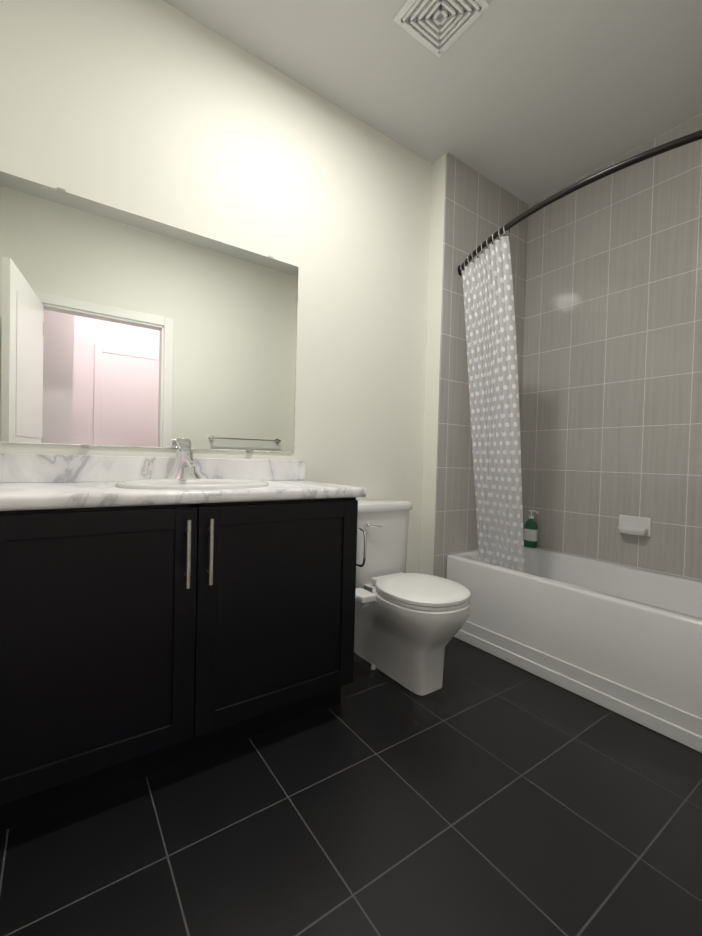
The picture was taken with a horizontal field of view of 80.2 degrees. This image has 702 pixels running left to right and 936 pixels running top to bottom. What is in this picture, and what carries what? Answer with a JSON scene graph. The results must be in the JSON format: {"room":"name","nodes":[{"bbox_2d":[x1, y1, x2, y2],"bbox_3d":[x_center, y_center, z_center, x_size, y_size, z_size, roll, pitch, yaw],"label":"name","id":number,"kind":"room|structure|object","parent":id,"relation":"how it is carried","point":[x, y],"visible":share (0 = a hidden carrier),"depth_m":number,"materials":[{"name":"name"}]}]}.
{"room":"bathroom","nodes":[
{"label":"bathroom","id":0,"kind":"room"},
{"bbox_2d":[0,454,304,481],"bbox_3d":[-0.738,0.005,1.661,1.250,0.096,0.020,1,1,-35],"label":"backsplash","id":1,"kind":"structure","parent":0,"relation":"attached to","point":[13,467],"depth_m":1.58,"materials":[{"name":"white stone"}]},
{"bbox_2d":[0,0,431,572],"bbox_3d":[-0.496,-0.432,1.889,2.220,2.750,0.100,1,1,-35],"label":"wall","id":2,"kind":"structure","parent":0,"point":[161,111],"depth_m":1.87,"materials":[{"name":"paint"}]},
{"bbox_2d":[0,171,297,452],"bbox_3d":[-0.708,-0.516,1.666,1.095,0.893,0.010,1,1,-35],"label":"wall mirror","id":3,"kind":"object","parent":2,"relation":"attached to","point":[120,328],"visible":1,"depth_m":1.58,"materials":[{"name":"clear glass"}]},
{"bbox_2d":[0,637,701,935],"bbox_3d":[0.407,1.028,1.370,3.130,0.100,2.080,1,1,-35],"label":"floor","id":4,"kind":"structure","parent":0,"point":[480,792],"depth_m":1.11,"materials":[{"name":"tile"}]},
{"bbox_2d":[0,494,366,831],"bbox_3d":[-0.581,0.524,1.477,1.266,0.850,0.534,1,1,-35],"label":"bathroom vanity","id":5,"kind":"object","parent":4,"relation":"on","point":[158,614],"depth_m":1.22,"materials":[{"name":"black wood"}]},
{"bbox_2d":[0,478,366,505],"bbox_3d":[-0.598,0.080,1.461,1.250,0.038,0.513,1,1,-35],"label":"countertop","id":6,"kind":"structure","parent":5,"relation":"on","point":[11,493],"depth_m":1.28,"materials":[{"name":"white stone"}]},
{"bbox_2d":[354,499,470,695],"bbox_3d":[0.210,0.569,1.940,0.464,0.783,0.675,1,1,-35],"label":"toilet","id":7,"kind":"object","parent":4,"relation":"on","point":[408,626],"visible":0.94,"depth_m":1.86,"materials":[{"name":"white ceramic"}]},
{"bbox_2d":[446,546,701,752],"bbox_3d":[1.266,0.761,2.041,0.734,0.450,1.506,1,1,-35],"label":"bathtub","id":8,"kind":"object","parent":4,"relation":"on","point":[624,640],"visible":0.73,"depth_m":1.85,"materials":[{"name":"white ceramic"}]},
{"bbox_2d":[524,510,538,547],"bbox_3d":[1.185,0.396,2.732,0.053,0.245,0.095,1,1,-35],"label":"soap bottle","id":9,"kind":"object","parent":8,"relation":"on","point":[530,532],"visible":1,"depth_m":2.71,"materials":[{"name":"green plastic"}]},
{"bbox_2d":[163,0,701,203],"bbox_3d":[0.482,-1.820,1.310,3.130,0.100,2.080,1,1,-35],"label":"ceiling","id":10,"kind":"structure","parent":0,"point":[528,101],"depth_m":1.87,"materials":[{"name":"paint"}]},
{"bbox_2d":[394,0,488,57],"bbox_3d":[0.348,-1.766,1.622,0.260,0.028,0.260,1,1,-35],"label":"fan","id":11,"kind":"object","parent":10,"relation":"attached to","point":[437,28],"visible":1,"depth_m":1.64,"materials":[{"name":"white plastic"}]},
{"bbox_2d":[420,153,445,574],"bbox_3d":[0.817,-0.416,2.743,0.910,2.750,0.210,1,1,-35],"label":"wall","id":12,"kind":"structure","parent":0,"point":[432,362],"depth_m":2.44,"materials":[{"name":"paint"}]},
{"bbox_2d":[433,152,528,578],"bbox_3d":[0.839,-0.413,2.624,0.810,2.750,0.010,1,1,-35],"label":"wall tile","id":13,"kind":"structure","parent":12,"relation":"attached to","point":[479,208],"depth_m":2.48,"materials":[{"name":"grey tile"}]},
{"bbox_2d":[458,130,701,275],"bbox_3d":[0.991,-1.129,1.774,0.266,0.074,1.520,1,1,-35],"label":"shower rod","id":14,"kind":"object","parent":13,"relation":"attached to","point":[658,150],"visible":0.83,"depth_m":1.65,"materials":[{"name":"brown metal"}]},
{"bbox_2d":[462,236,524,571],"bbox_3d":[0.735,-0.280,2.246,0.340,1.655,0.395,1,1,-35],"label":"shower curtain","id":15,"kind":"object","parent":14,"relation":"hanging from","point":[490,326],"visible":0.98,"depth_m":2.21,"materials":[{"name":"white fabric"}]},
{"bbox_3d":[1.745,-0.378,2.124,0.100,2.750,1.870,1,1,-35],"label":"wall","id":16,"kind":"structure","parent":0,"visible":0},
{"bbox_2d":[520,113,701,579],"bbox_3d":[1.603,-0.384,2.231,0.010,2.750,1.510,1,1,-35],"label":"wall tile","id":17,"kind":"structure","parent":16,"relation":"attached to","point":[611,421],"depth_m":2.35,"materials":[{"name":"grey tile"}]},
{"bbox_2d":[618,515,650,536],"bbox_3d":[1.530,0.314,2.263,0.060,0.100,0.156,1,1,-35],"label":"soap dish","id":18,"kind":"object","parent":17,"relation":"attached to","point":[636,525],"visible":1,"depth_m":2.26,"materials":[{"name":"white ceramic"}]}
]}

